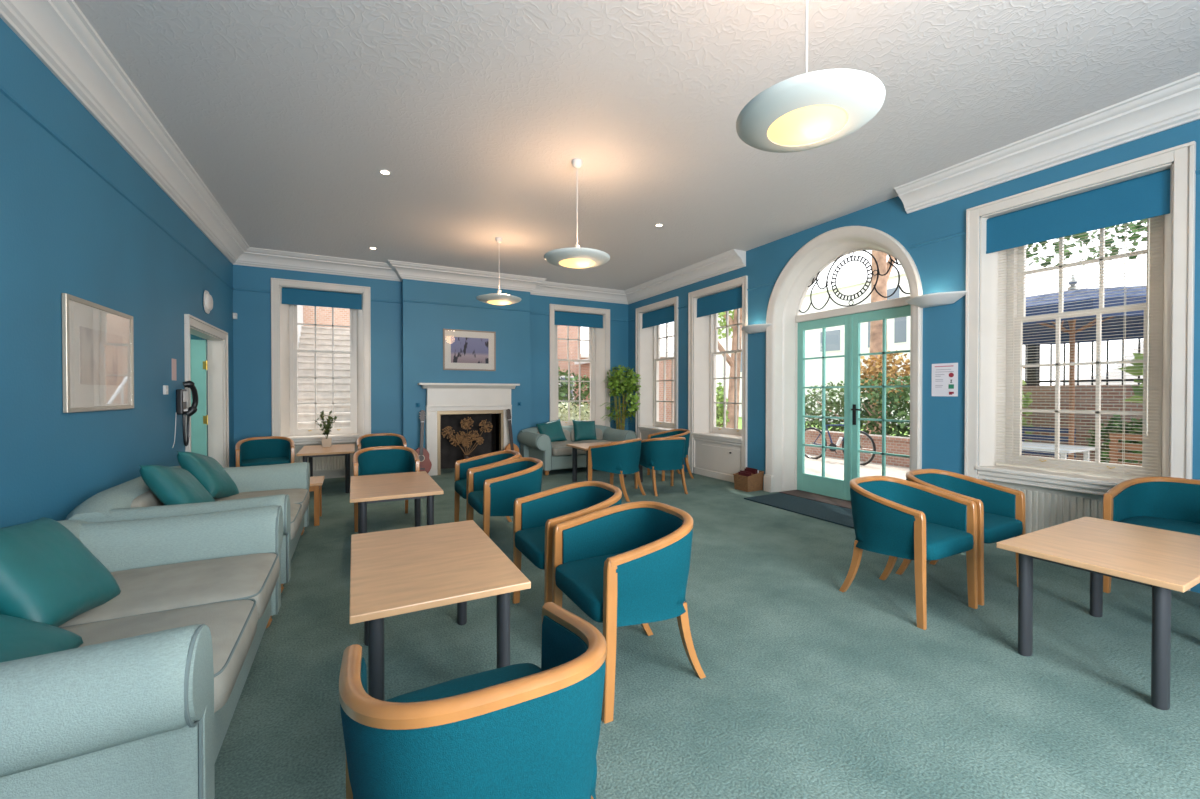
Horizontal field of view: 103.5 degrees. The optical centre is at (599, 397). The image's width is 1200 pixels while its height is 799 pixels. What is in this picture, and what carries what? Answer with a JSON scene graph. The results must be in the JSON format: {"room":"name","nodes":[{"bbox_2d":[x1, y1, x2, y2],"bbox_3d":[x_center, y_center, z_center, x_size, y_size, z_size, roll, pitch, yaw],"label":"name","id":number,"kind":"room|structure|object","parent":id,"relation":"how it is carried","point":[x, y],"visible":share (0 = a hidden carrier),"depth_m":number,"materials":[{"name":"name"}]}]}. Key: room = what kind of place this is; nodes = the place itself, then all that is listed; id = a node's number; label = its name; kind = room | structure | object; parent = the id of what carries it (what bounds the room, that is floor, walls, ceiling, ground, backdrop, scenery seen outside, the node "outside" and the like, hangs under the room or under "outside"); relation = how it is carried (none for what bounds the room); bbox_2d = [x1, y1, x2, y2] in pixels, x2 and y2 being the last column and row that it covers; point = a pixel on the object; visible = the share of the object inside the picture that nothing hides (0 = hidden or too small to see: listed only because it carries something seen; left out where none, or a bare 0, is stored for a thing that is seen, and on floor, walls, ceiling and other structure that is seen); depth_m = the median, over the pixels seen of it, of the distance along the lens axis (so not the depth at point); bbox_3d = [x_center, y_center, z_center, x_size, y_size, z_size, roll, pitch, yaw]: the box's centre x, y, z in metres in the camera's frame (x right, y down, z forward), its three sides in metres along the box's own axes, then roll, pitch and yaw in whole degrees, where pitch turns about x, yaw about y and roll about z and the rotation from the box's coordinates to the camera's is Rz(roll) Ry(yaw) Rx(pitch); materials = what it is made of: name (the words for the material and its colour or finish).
{"room":"care facility","nodes":[
{"label":"care facility","id":0,"kind":"room"},
{"bbox_2d":[0,18,233,527],"bbox_3d":[-2.860,-0.368,2.127,0.140,3.296,9.920,0,1,-27],"label":"wall","id":1,"kind":"structure","parent":0,"point":[64,228],"depth_m":2.83,"materials":[{"name":"blue paint"}]},
{"bbox_2d":[62,293,133,412],"bbox_3d":[-3.283,-0.260,3.120,0.022,0.696,0.930,0,1,-27],"label":"wall picture","id":2,"kind":"object","parent":1,"relation":"attached to","point":[98,340],"visible":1,"depth_m":3.02,"materials":[{"name":"beige"}]},
{"bbox_2d":[79,326,122,385],"bbox_3d":[-3.282,-0.260,3.120,0.003,0.352,0.594,0,1,-27],"label":"print","id":3,"kind":"object","parent":2,"relation":"attached to","point":[100,349],"depth_m":3.09},
{"bbox_2d":[172,381,197,447],"bbox_3d":[-3.929,0.153,4.494,0.143,0.630,0.283,0,1,-27],"label":"wall telephone","id":4,"kind":"object","parent":1,"relation":"attached to","point":[181,394],"visible":1,"depth_m":4.49,"materials":[{"name":"black plastic"}]},
{"bbox_2d":[0,0,745,303],"bbox_3d":[-0.050,-1.925,3.772,6.377,0.211,9.570,0,1,-27],"label":"trim","id":5,"kind":"structure","parent":1,"relation":"attached to","point":[57,32],"depth_m":4.06,"materials":[{"name":"white paint"}]},
{"bbox_2d":[0,85,1199,321],"bbox_3d":[-0.050,-1.481,3.777,6.377,0.030,9.570,0,1,-27],"label":"trim","id":6,"kind":"structure","parent":1,"relation":"attached to","point":[3,90],"depth_m":4.04,"materials":[{"name":"blue paint"}]},
{"bbox_2d":[190,334,200,339],"bbox_3d":[-5.738,-0.044,4.735,2.560,2.600,3.500,0,1,-27],"label":"wall","id":7,"kind":"structure","parent":0,"point":[193,337],"depth_m":6.62,"materials":[{"name":"teal paint"}]},
{"bbox_2d":[184,314,228,467],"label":"door","id":8,"kind":"structure","parent":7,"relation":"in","point":[210,354],"depth_m":5.91,"materials":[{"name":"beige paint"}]},
{"bbox_2d":[201,265,627,466],"bbox_3d":[-2.343,-0.423,8.191,7.077,3.296,0.360,0,1,-27],"label":"wall","id":9,"kind":"structure","parent":0,"point":[252,325],"depth_m":7.37,"materials":[{"name":"blue paint"}]},
{"bbox_2d":[271,278,370,478],"bbox_3d":[-4.207,-0.239,7.202,1.276,2.945,0.396,0,1,-27],"label":"window","id":10,"kind":"structure","parent":9,"relation":"in","point":[284,317],"depth_m":7.15,"materials":[{"name":"beige paint"}]},
{"bbox_2d":[282,287,361,309],"bbox_3d":[-4.166,-1.146,7.116,1.078,0.940,0.070,0,1,-27],"label":"roller blind","id":11,"kind":"object","parent":10,"relation":"attached to","point":[292,296],"visible":0.92,"depth_m":7.08,"materials":[{"name":"blue fabric"}]},
{"bbox_2d":[549,304,609,426],"bbox_3d":[-0.449,-0.257,9.158,1.264,2.945,0.396,0,1,-27],"label":"window","id":12,"kind":"structure","parent":9,"relation":"in","point":[599,338],"depth_m":9.26,"materials":[{"name":"beige paint"}]},
{"bbox_2d":[554,311,602,327],"bbox_3d":[-0.409,-1.164,9.072,1.066,0.940,0.070,0,1,-27],"label":"roller blind","id":13,"kind":"object","parent":12,"relation":"attached to","point":[560,318],"visible":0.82,"depth_m":9.04,"materials":[{"name":"blue fabric"}]},
{"bbox_2d":[402,279,529,468],"bbox_3d":[-2.275,-0.423,8.097,2.079,3.296,0.540,0,1,-27],"label":"wall","id":14,"kind":"structure","parent":0,"point":[423,324],"depth_m":7.86,"materials":[{"name":"blue paint"}]},
{"bbox_2d":[418,383,519,475],"bbox_3d":[-2.123,0.497,7.764,1.610,1.462,0.215,0,1,-27],"label":"fireplace surround","id":15,"kind":"object","parent":14,"relation":"attached to","point":[441,398],"visible":0.79,"depth_m":7.65,"materials":[{"name":"beige paint"}]},
{"bbox_2d":[418,383,519,388],"bbox_3d":[-2.122,-0.190,7.756,1.610,0.087,0.211,0,1,-27],"label":"mantel shelf","id":16,"kind":"object","parent":15,"relation":"attached to","point":[424,385],"depth_m":7.65,"materials":[{"name":"beige paint"}]},
{"bbox_2d":[443,328,495,370],"bbox_3d":[-2.155,-0.785,7.837,0.860,0.673,0.022,0,1,-27],"label":"framed print","id":17,"kind":"object","parent":14,"relation":"attached to","point":[469,350],"visible":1,"depth_m":7.83,"materials":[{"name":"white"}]},
{"bbox_2d":[74,0,1199,290],"bbox_3d":[-0.050,-2.131,3.771,7.077,0.200,10.270,0,1,-27],"label":"ceiling","id":18,"kind":"structure","parent":0,"point":[289,113],"depth_m":3.27,"materials":[{"name":"white paint"}]},
{"bbox_2d":[476,237,521,304],"bbox_3d":[-1.298,-1.628,6.076,0.570,0.848,0.570,0,1,-27],"label":"pendant lamp","id":19,"kind":"object","parent":18,"relation":"hanging from","point":[498,298],"visible":1,"depth_m":5.95,"materials":[{"name":"grey metal"}]},
{"bbox_2d":[544,158,609,268],"bbox_3d":[-0.198,-1.585,4.064,0.570,0.898,0.570,0,1,-27],"label":"pendant lamp","id":20,"kind":"object","parent":18,"relation":"hanging from","point":[575,257],"visible":1,"depth_m":3.97,"materials":[{"name":"grey metal"}]},
{"bbox_2d":[736,0,885,152],"bbox_3d":[0.867,-1.565,1.981,0.570,0.898,0.570,0,1,-27],"label":"pendant lamp","id":21,"kind":"object","parent":18,"relation":"hanging from","point":[811,110],"visible":1,"depth_m":1.88,"materials":[{"name":"grey metal"}]},
{"bbox_2d":[767,105,847,145],"bbox_3d":[0.867,-1.131,1.985,0.316,0.030,0.316,0,1,-27],"label":"diffuser","id":22,"kind":"object","parent":21,"relation":"attached to","point":[796,125],"depth_m":1.95,"materials":[{"name":"white"}]},
{"bbox_2d":[214,466,1199,798],"bbox_3d":[-0.050,1.325,3.802,7.077,0.120,10.270,0,1,-27],"label":"floor","id":23,"kind":"structure","parent":0,"point":[810,688],"depth_m":2.23,"materials":[{"name":"blue carpet"}]},
{"bbox_2d":[0,505,282,798],"bbox_3d":[-1.914,0.926,1.780,1.050,0.715,1.850,0,1,-27],"label":"sofa","id":24,"kind":"object","parent":23,"relation":"on","point":[143,708],"visible":0.77,"depth_m":1.29,"materials":[{"name":"teal fabric"}]},
{"bbox_2d":[0,614,82,661],"bbox_3d":[-1.792,0.723,1.284,0.406,0.268,0.497,0,1,-27],"label":"cushion","id":25,"kind":"object","parent":24,"relation":"on","point":[20,638],"visible":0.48,"depth_m":1.42,"materials":[{"name":"teal fabric"}]},
{"bbox_2d":[0,517,120,626],"bbox_3d":[-2.045,0.639,1.726,0.301,0.406,0.515,0,1,-20],"label":"cushion","id":26,"kind":"object","parent":24,"relation":"on","point":[48,575],"visible":0.94,"depth_m":1.67,"materials":[{"name":"teal fabric"}]},
{"bbox_2d":[62,600,257,712],"bbox_3d":[-1.640,0.903,1.556,0.770,0.178,0.644,0,1,-27],"label":"seat cushion","id":27,"kind":"object","parent":24,"relation":"on","point":[232,624],"depth_m":1.70,"materials":[{"name":"grey fabric"}]},
{"bbox_2d":[59,553,279,626],"bbox_3d":[-1.940,0.897,2.133,0.770,0.178,0.644,0,1,-27],"label":"seat cushion","id":28,"kind":"object","parent":24,"relation":"on","point":[169,581],"depth_m":2.11,"materials":[{"name":"grey fabric"}]},
{"bbox_2d":[65,462,309,592],"bbox_3d":[-2.805,0.910,3.492,1.050,0.715,1.850,0,1,-27],"label":"sofa","id":29,"kind":"object","parent":23,"relation":"on","point":[287,485],"visible":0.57,"depth_m":3.02,"materials":[{"name":"teal fabric"}]},
{"bbox_2d":[131,490,163,507],"bbox_3d":[-2.904,0.742,3.073,0.144,0.270,0.638,0,1,-27],"label":"cushion","id":30,"kind":"object","parent":29,"relation":"on","point":[140,498],"depth_m":2.93,"materials":[{"name":"grey fabric"}]},
{"bbox_2d":[139,465,214,504],"bbox_3d":[-2.789,0.631,3.154,0.302,0.437,0.542,0,1,-19],"label":"cushion","id":31,"kind":"object","parent":29,"relation":"on","point":[170,485],"visible":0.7,"depth_m":2.99,"materials":[{"name":"teal fabric"}]},
{"bbox_2d":[177,451,238,497],"bbox_3d":[-3.103,0.625,3.757,0.292,0.460,0.556,0,1,-18],"label":"cushion","id":32,"kind":"object","parent":29,"relation":"on","point":[208,471],"visible":0.82,"depth_m":3.61,"materials":[{"name":"teal fabric"}]},
{"bbox_2d":[214,488,309,515],"bbox_3d":[-2.831,0.882,3.844,0.770,0.178,0.644,0,1,-27],"label":"seat cushion","id":33,"kind":"object","parent":29,"relation":"on","point":[301,496],"depth_m":3.94,"materials":[{"name":"grey fabric"}]},
{"bbox_2d":[290,503,302,539],"bbox_3d":[-2.531,0.887,3.268,0.770,0.178,0.644,0,1,-27],"label":"seat cushion","id":34,"kind":"object","parent":29,"relation":"on","point":[296,512],"depth_m":3.38,"materials":[{"name":"grey fabric"}]},
{"bbox_2d":[235,436,294,466],"bbox_3d":[-4.194,0.876,5.934,0.598,0.739,0.572,0,1,-35],"label":"tub chair","id":35,"kind":"object","parent":23,"relation":"on","point":[269,450],"visible":0.68,"depth_m":6.02,"materials":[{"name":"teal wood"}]},
{"bbox_2d":[309,476,324,525],"bbox_3d":[-3.118,1.047,4.700,0.640,0.420,0.460,0,1,-27],"label":"side table","id":36,"kind":"object","parent":23,"relation":"on","point":[316,482],"visible":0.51,"depth_m":4.64,"materials":[{"name":"brown wood"}]},
{"bbox_2d":[296,444,354,492],"bbox_3d":[-3.706,0.966,6.445,0.640,0.550,1.040,0,1,-27],"label":"coffee table","id":37,"kind":"object","parent":23,"relation":"on","point":[308,452],"visible":0.69,"depth_m":6.16,"materials":[{"name":"beige wood"}]},
{"bbox_2d":[294,442,357,471],"bbox_3d":[-4.176,0.968,7.155,0.942,0.532,0.078,0,1,-27],"label":"radiator","id":38,"kind":"object","parent":23,"relation":"on","point":[329,463],"visible":0.29,"depth_m":7.15,"materials":[{"name":"beige metal"}]},
{"bbox_2d":[357,433,406,449],"bbox_3d":[-2.960,0.872,6.410,0.598,0.739,0.572,0,1,-27],"label":"tub chair","id":39,"kind":"object","parent":23,"relation":"on","point":[378,439],"visible":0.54,"depth_m":6.58,"materials":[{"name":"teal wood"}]},
{"bbox_2d":[353,446,419,531],"bbox_3d":[-2.169,0.886,4.792,0.598,0.739,0.572,0,1,-27],"label":"tub chair","id":40,"kind":"object","parent":23,"relation":"on","point":[381,459],"visible":0.62,"depth_m":4.95,"materials":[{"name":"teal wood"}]},
{"bbox_2d":[350,471,443,533],"bbox_3d":[-1.728,0.989,3.957,0.640,0.550,1.040,0,1,-27],"label":"coffee table","id":41,"kind":"object","parent":23,"relation":"on","point":[365,489],"visible":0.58,"depth_m":3.73,"materials":[{"name":"beige wood"}]},
{"bbox_2d":[349,520,530,700],"bbox_3d":[-0.798,1.005,2.198,0.640,0.550,1.040,0,1,-27],"label":"coffee table","id":42,"kind":"object","parent":23,"relation":"on","point":[394,572],"visible":0.78,"depth_m":1.94,"materials":[{"name":"brown wood"}]},
{"bbox_2d":[442,417,492,459],"bbox_3d":[-2.199,0.771,7.860,0.834,0.914,0.233,0,1,-27],"label":"dried flowers","id":43,"kind":"object","parent":23,"relation":"on","point":[474,436],"visible":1,"depth_m":7.83,"materials":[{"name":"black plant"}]},
{"bbox_2d":[339,602,606,798],"bbox_3d":[-0.290,0.920,1.143,0.598,0.739,0.572,0,1,-27],"label":"tub chair","id":44,"kind":"object","parent":23,"relation":"on","point":[522,730],"visible":1,"depth_m":0.91,"materials":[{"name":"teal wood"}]},
{"bbox_2d":[454,450,519,521],"bbox_3d":[-1.050,0.889,4.473,0.572,0.739,0.598,0,1,-27],"label":"tub chair","id":45,"kind":"object","parent":23,"relation":"on","point":[462,467],"visible":0.44,"depth_m":4.59,"materials":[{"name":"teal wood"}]},
{"bbox_2d":[468,457,542,536],"bbox_3d":[-0.773,0.894,3.941,0.572,0.739,0.598,0,1,-27],"label":"tub chair","id":46,"kind":"object","parent":23,"relation":"on","point":[493,489],"visible":0.79,"depth_m":3.72,"materials":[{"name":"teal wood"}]},
{"bbox_2d":[513,481,621,603],"bbox_3d":[-0.173,0.905,2.810,0.572,0.739,0.598,0,1,-27],"label":"tub chair","id":47,"kind":"object","parent":23,"relation":"on","point":[536,515],"visible":0.66,"depth_m":2.92,"materials":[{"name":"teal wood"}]},
{"bbox_2d":[517,425,636,474],"bbox_3d":[-0.405,0.867,8.214,1.850,0.715,1.050,0,1,-27],"label":"sofa","id":48,"kind":"object","parent":23,"relation":"on","point":[553,455],"visible":0.59,"depth_m":7.74,"materials":[{"name":"teal fabric"}]},
{"bbox_2d":[551,441,585,455],"bbox_3d":[-0.628,0.844,7.939,0.644,0.178,0.770,0,1,-27],"label":"seat cushion","id":49,"kind":"object","parent":48,"relation":"on","point":[559,448],"depth_m":7.58,"materials":[{"name":"grey fabric"}]},
{"bbox_2d":[572,420,596,440],"bbox_3d":[-0.273,0.597,8.522,0.480,0.406,0.230,0,1,-26],"label":"cushion","id":50,"kind":"object","parent":48,"relation":"on","point":[583,430],"visible":0.97,"depth_m":8.45,"materials":[{"name":"teal fabric"}]},
{"bbox_2d":[570,428,602,441],"bbox_3d":[-0.245,0.691,8.611,0.638,0.270,0.144,0,1,-27],"label":"cushion","id":51,"kind":"object","parent":48,"relation":"on","point":[599,431],"depth_m":8.66,"materials":[{"name":"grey fabric"}]},
{"bbox_2d":[566,441,642,481],"bbox_3d":[0.111,0.961,6.944,1.040,0.550,0.640,0,1,-27],"label":"coffee table","id":52,"kind":"object","parent":23,"relation":"on","point":[580,446],"visible":0.36,"depth_m":6.93,"materials":[{"name":"brown wood"}]},
{"bbox_2d":[588,438,645,501],"bbox_3d":[0.225,0.875,5.999,0.572,0.739,0.598,0,1,31],"label":"tub chair","id":53,"kind":"object","parent":23,"relation":"on","point":[619,457],"visible":0.99,"depth_m":5.77,"materials":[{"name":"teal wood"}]},
{"bbox_2d":[600,365,640,429],"bbox_3d":[0.349,0.296,8.970,0.847,1.843,0.679,0,1,-27],"label":"potted palm","id":54,"kind":"object","parent":23,"relation":"on","point":[628,384],"visible":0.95,"depth_m":8.92,"materials":[{"name":"green plant"}]},
{"bbox_2d":[552,501,705,723],"bbox_3d":[0.127,0.910,2.233,0.572,0.739,0.598,0,1,-27],"label":"tub chair","id":55,"kind":"object","parent":23,"relation":"on","point":[626,564],"visible":0.97,"depth_m":2.07,"materials":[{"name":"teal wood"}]},
{"bbox_2d":[635,437,687,495],"bbox_3d":[0.830,0.873,6.301,0.598,0.739,0.572,0,1,-19],"label":"tub chair","id":56,"kind":"object","parent":23,"relation":"on","point":[664,453],"visible":0.96,"depth_m":6.07,"materials":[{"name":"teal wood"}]},
{"bbox_2d":[647,429,693,480],"bbox_3d":[1.095,0.863,7.351,0.572,0.739,0.598,0,1,-17],"label":"tub chair","id":57,"kind":"object","parent":23,"relation":"on","point":[685,433],"visible":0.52,"depth_m":7.23,"materials":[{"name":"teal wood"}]},
{"bbox_2d":[733,470,763,491],"bbox_3d":[2.007,1.114,6.388,0.300,0.254,0.272,0,1,-27],"label":"basket","id":58,"kind":"object","parent":23,"relation":"on","point":[754,482],"visible":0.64,"depth_m":6.29,"materials":[{"name":"wicker"}]},
{"bbox_2d":[744,493,853,528],"bbox_3d":[2.449,1.244,5.227,0.660,0.013,1.670,0,1,-27],"label":"door mat","id":59,"kind":"object","parent":23,"relation":"on","point":[835,514],"visible":0.62,"depth_m":5.33,"materials":[{"name":"grey carpet"}]},
{"bbox_2d":[839,476,977,629],"bbox_3d":[1.909,0.903,2.964,0.598,0.739,0.572,0,1,-27],"label":"tub chair","id":60,"kind":"object","parent":23,"relation":"on","point":[894,517],"visible":1,"depth_m":2.86,"materials":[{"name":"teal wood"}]},
{"bbox_2d":[896,469,1024,605],"bbox_3d":[2.467,0.900,3.260,0.598,0.739,0.572,0,1,-27],"label":"tub chair","id":61,"kind":"object","parent":23,"relation":"on","point":[1000,509],"visible":0.63,"depth_m":3.20,"materials":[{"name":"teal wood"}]},
{"bbox_2d":[987,480,1102,533],"bbox_3d":[3.685,0.995,3.739,0.078,0.542,1.031,0,1,-27],"label":"radiator","id":62,"kind":"object","parent":23,"relation":"on","point":[1044,507],"visible":0.26,"depth_m":3.78,"materials":[{"name":"white metal"}]},
{"bbox_2d":[987,480,1101,495],"bbox_3d":[3.686,0.730,3.737,0.076,0.012,1.031,0,1,-27],"label":"grille","id":63,"kind":"object","parent":62,"relation":"attached to","point":[995,482],"depth_m":3.84,"materials":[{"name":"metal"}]},
{"bbox_2d":[996,517,1199,709],"bbox_3d":[2.618,1.003,2.365,1.092,0.550,0.608,0,1,-27],"label":"coffee table","id":64,"kind":"object","parent":23,"relation":"on","point":[1165,561],"visible":1,"depth_m":2.27,"materials":[{"name":"beige wood"}]},
{"bbox_2d":[1103,477,1199,592],"bbox_3d":[3.664,0.903,2.964,0.572,0.739,0.598,0,1,-27],"label":"tub chair","id":65,"kind":"object","parent":23,"relation":"on","point":[1165,503],"visible":0.56,"depth_m":3.13,"materials":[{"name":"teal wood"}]},
{"bbox_2d":[628,119,1199,479],"bbox_3d":[3.018,-0.396,5.187,0.360,3.296,9.920,0,1,-27],"label":"wall","id":66,"kind":"structure","parent":0,"point":[941,265],"depth_m":4.49,"materials":[{"name":"blue paint"}]},
{"bbox_2d":[635,296,677,439],"bbox_3d":[1.171,-0.253,8.699,0.396,2.945,1.327,0,1,-27],"label":"window","id":67,"kind":"structure","parent":66,"relation":"in","point":[647,340],"depth_m":9.12,"materials":[{"name":"beige paint"}]},
{"bbox_2d":[642,305,673,328],"bbox_3d":[1.093,-1.160,8.651,0.070,0.940,1.129,0,1,-27],"label":"roller blind","id":68,"kind":"object","parent":67,"relation":"attached to","point":[664,315],"visible":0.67,"depth_m":8.63,"materials":[{"name":"blue fabric"}]},
{"bbox_2d":[688,276,747,482],"bbox_3d":[1.916,-0.239,7.267,0.396,2.945,1.288,0,1,-27],"label":"window","id":69,"kind":"structure","parent":66,"relation":"in","point":[720,453],"depth_m":7.51,"materials":[{"name":"beige paint"}]},
{"bbox_2d":[697,287,741,317],"bbox_3d":[1.839,-1.147,7.219,0.070,0.940,1.090,0,1,-27],"label":"roller blind","id":70,"kind":"object","parent":69,"relation":"attached to","point":[728,300],"visible":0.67,"depth_m":7.17,"materials":[{"name":"blue fabric"}]},
{"bbox_2d":[764,226,922,508],"bbox_3d":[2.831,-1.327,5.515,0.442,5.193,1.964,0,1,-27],"label":"door","id":71,"kind":"structure","parent":66,"relation":"in","point":[785,444],"depth_m":5.80,"materials":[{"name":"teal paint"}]},
{"bbox_2d":[906,291,966,307],"bbox_3d":[3.102,-0.912,4.425,0.190,0.092,0.540,0,1,-27],"label":"wall lamp","id":72,"kind":"object","parent":66,"relation":"attached to","point":[942,298],"depth_m":4.36,"materials":[{"name":"white paint"}]},
{"bbox_2d":[932,363,957,395],"bbox_3d":[3.216,-0.167,4.412,0.006,0.308,0.220,0,1,-27],"label":"poster","id":73,"kind":"object","parent":66,"relation":"attached to","point":[944,375],"visible":1,"depth_m":4.40,"materials":[{"name":"white paper"}]},
{"bbox_2d":[894,72,1199,213],"bbox_3d":[3.924,-1.916,2.797,0.228,0.211,4.170,0,1,-27],"label":"trim","id":74,"kind":"structure","parent":66,"relation":"attached to","point":[1176,103],"depth_m":3.57,"materials":[{"name":"white paint"}]},
{"bbox_2d":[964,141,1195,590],"bbox_3d":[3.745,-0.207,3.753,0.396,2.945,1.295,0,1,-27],"label":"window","id":75,"kind":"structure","parent":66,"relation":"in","point":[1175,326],"depth_m":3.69,"materials":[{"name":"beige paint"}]},
{"bbox_2d":[986,169,1170,253],"bbox_3d":[3.668,-1.114,3.705,0.070,0.940,1.097,0,1,-27],"label":"roller blind","id":76,"kind":"object","parent":75,"relation":"attached to","point":[1147,196],"visible":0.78,"depth_m":3.61,"materials":[{"name":"blue fabric"}]},
{"bbox_2d":[996,217,1161,479],"bbox_3d":[3.701,-0.458,3.729,0.044,2.103,0.965,0,1,-27],"label":"blind","id":77,"kind":"object","parent":75,"relation":"attached to","point":[1149,219],"visible":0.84,"depth_m":3.65,"materials":[{"name":"beige plastic"}]},
{"label":"outside","id":78,"kind":"structure","parent":0,"visible":0},
{"bbox_2d":[805,435,909,479],"bbox_3d":[7.746,1.328,18.701,59.000,0.100,54.000,0,1,-27],"label":"floor","id":79,"kind":"structure","parent":78,"point":[834,467],"depth_m":9.00,"materials":[{"name":"white concrete"}]},
{"bbox_2d":[297,305,349,428],"bbox_3d":[-6.200,-1.339,11.135,2.155,5.374,5.730,0,1,-27],"label":"staircase","id":80,"kind":"structure","parent":79,"relation":"on","point":[306,334],"depth_m":11.26,"materials":[{"name":"stone"}]},
{"bbox_2d":[303,305,349,328],"bbox_3d":[-9.484,-3.340,15.157,9.500,9.300,4.600,0,1,-27],"label":"brick building","id":81,"kind":"structure","parent":79,"relation":"on","point":[323,314],"depth_m":13.58,"materials":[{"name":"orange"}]},
{"bbox_2d":[557,325,580,405],"bbox_3d":[-3.411,-3.134,19.898,3.450,8.800,5.800,0,1,-27],"label":"building","id":82,"kind":"structure","parent":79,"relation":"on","point":[561,329],"depth_m":17.98,"materials":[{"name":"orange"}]},
{"bbox_2d":[558,366,589,418],"bbox_3d":[-1.187,0.275,13.582,3.256,2.395,1.410,0,1,-27],"label":"bush","id":83,"kind":"object","parent":79,"relation":"on","point":[563,390],"visible":0.17,"depth_m":13.58,"materials":[{"name":"green plant"}]},
{"bbox_2d":[558,402,589,420],"bbox_3d":[-0.680,0.766,10.592,2.342,1.426,1.184,0,1,-27],"label":"flowering bush","id":84,"kind":"object","parent":79,"relation":"on","point":[563,412],"visible":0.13,"depth_m":10.47,"materials":[{"name":"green plant"}]},
{"bbox_2d":[575,352,673,422],"bbox_3d":[1.084,-0.021,15.785,2.200,2.650,4.500,0,1,-27],"label":"building","id":85,"kind":"structure","parent":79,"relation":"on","point":[585,366],"depth_m":13.88,"materials":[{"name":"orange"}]},
{"bbox_2d":[718,308,741,428],"bbox_3d":[3.506,-2.420,13.921,2.949,7.510,3.542,0,1,11],"label":"tree","id":86,"kind":"object","parent":79,"relation":"on","point":[732,319],"visible":0.12,"depth_m":13.67,"materials":[{"name":"green plant"}]},
{"bbox_2d":[716,270,909,424],"bbox_3d":[13.092,-2.147,26.808,6.300,6.700,14.800,0,1,-27],"label":"building","id":87,"kind":"structure","parent":79,"relation":"on","point":[898,329],"depth_m":23.18,"materials":[{"name":"white"}]},
{"bbox_2d":[805,418,875,465],"bbox_3d":[4.980,0.882,10.042,0.609,0.995,1.764,0,1,-27],"label":"bicycle","id":88,"kind":"object","parent":79,"relation":"on","point":[840,439],"visible":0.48,"depth_m":10.02,"materials":[{"name":"black metal"}]},
{"bbox_2d":[805,430,909,467],"bbox_3d":[5.948,1.076,9.646,0.310,0.570,6.440,0,1,-27],"label":"wall","id":89,"kind":"structure","parent":79,"relation":"on","point":[894,444],"depth_m":9.88,"materials":[{"name":"red brick"}]},
{"bbox_2d":[866,250,894,434],"bbox_3d":[7.691,-3.709,13.451,3.100,10.078,2.564,0,1,17],"label":"tree","id":90,"kind":"object","parent":79,"relation":"on","point":[876,327],"visible":0.02,"depth_m":13.02,"materials":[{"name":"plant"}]},
{"bbox_2d":[860,350,909,434],"bbox_3d":[7.097,0.087,11.745,1.068,2.519,1.589,0,1,-27],"label":"shrub","id":91,"kind":"object","parent":79,"relation":"on","point":[890,371],"visible":0.51,"depth_m":11.60,"materials":[{"name":"green plant"}]},
{"bbox_2d":[805,372,1024,436],"bbox_3d":[6.528,0.398,10.169,1.289,1.948,6.580,0,1,-29],"label":"hedge","id":92,"kind":"object","parent":79,"relation":"on","point":[866,412],"visible":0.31,"depth_m":10.68,"materials":[{"name":"green plant"}]},
{"bbox_2d":[1022,426,1075,459],"bbox_3d":[6.086,0.905,6.548,0.435,0.970,0.620,0,1,-27],"label":"garden bench","id":93,"kind":"object","parent":79,"relation":"on","point":[1036,429],"visible":0.14,"depth_m":6.66,"materials":[{"name":"grey wood"}]},
{"bbox_2d":[1022,442,1094,460],"bbox_3d":[5.062,0.977,5.716,0.750,0.840,1.150,0,1,-27],"label":"garden table","id":94,"kind":"object","parent":79,"relation":"on","point":[1075,448],"visible":0.17,"depth_m":5.32,"materials":[{"name":"white"}]},
{"bbox_2d":[1022,385,1142,461],"bbox_3d":[8.307,0.620,4.894,0.250,1.570,9.000,0,1,-27],"label":"wall","id":95,"kind":"structure","parent":79,"relation":"on","point":[1085,395],"depth_m":6.98,"materials":[{"name":"red brick"}]},
{"bbox_2d":[1025,338,1142,385],"bbox_3d":[8.304,-0.705,4.875,0.120,1.080,9.009,0,1,-27],"label":"iron railing","id":96,"kind":"object","parent":95,"relation":"on","point":[1034,375],"visible":0.22,"depth_m":7.35,"materials":[{"name":"black"}]},
{"bbox_2d":[1023,274,1145,459],"bbox_3d":[5.928,-0.080,5.938,3.079,2.950,3.079,0,1,-27],"label":"parasol","id":97,"kind":"object","parent":79,"relation":"on","point":[1074,336],"visible":0.45,"depth_m":5.92,"materials":[{"name":"blue fabric"}]},
{"bbox_2d":[1026,219,1146,266],"bbox_3d":[7.470,-1.833,5.221,5.296,6.473,3.552,0,1,-27],"label":"tree","id":98,"kind":"object","parent":79,"relation":"on","point":[1111,248],"visible":0.1,"depth_m":5.27,"materials":[{"name":"green plant"}]},
{"bbox_2d":[1052,340,1142,385],"bbox_3d":[12.477,-0.128,8.580,2.140,2.998,6.100,0,1,-27],"label":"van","id":99,"kind":"object","parent":79,"relation":"on","point":[1112,373],"visible":0.06,"depth_m":9.76,"materials":[{"name":"white"}]},
{"bbox_2d":[1086,415,1142,463],"bbox_3d":[6.983,0.797,6.242,0.782,1.202,0.759,0,1,25],"label":"bush","id":100,"kind":"object","parent":79,"relation":"on","point":[1115,430],"visible":0.32,"depth_m":6.29,"materials":[{"name":"green plant"}]},
{"bbox_2d":[1109,433,1141,465],"bbox_3d":[6.109,0.917,5.246,0.435,0.970,0.750,0,1,-27],"label":"garden bench","id":101,"kind":"object","parent":79,"relation":"on","point":[1114,450],"visible":0.12,"depth_m":5.55,"materials":[{"name":"brown wood"}]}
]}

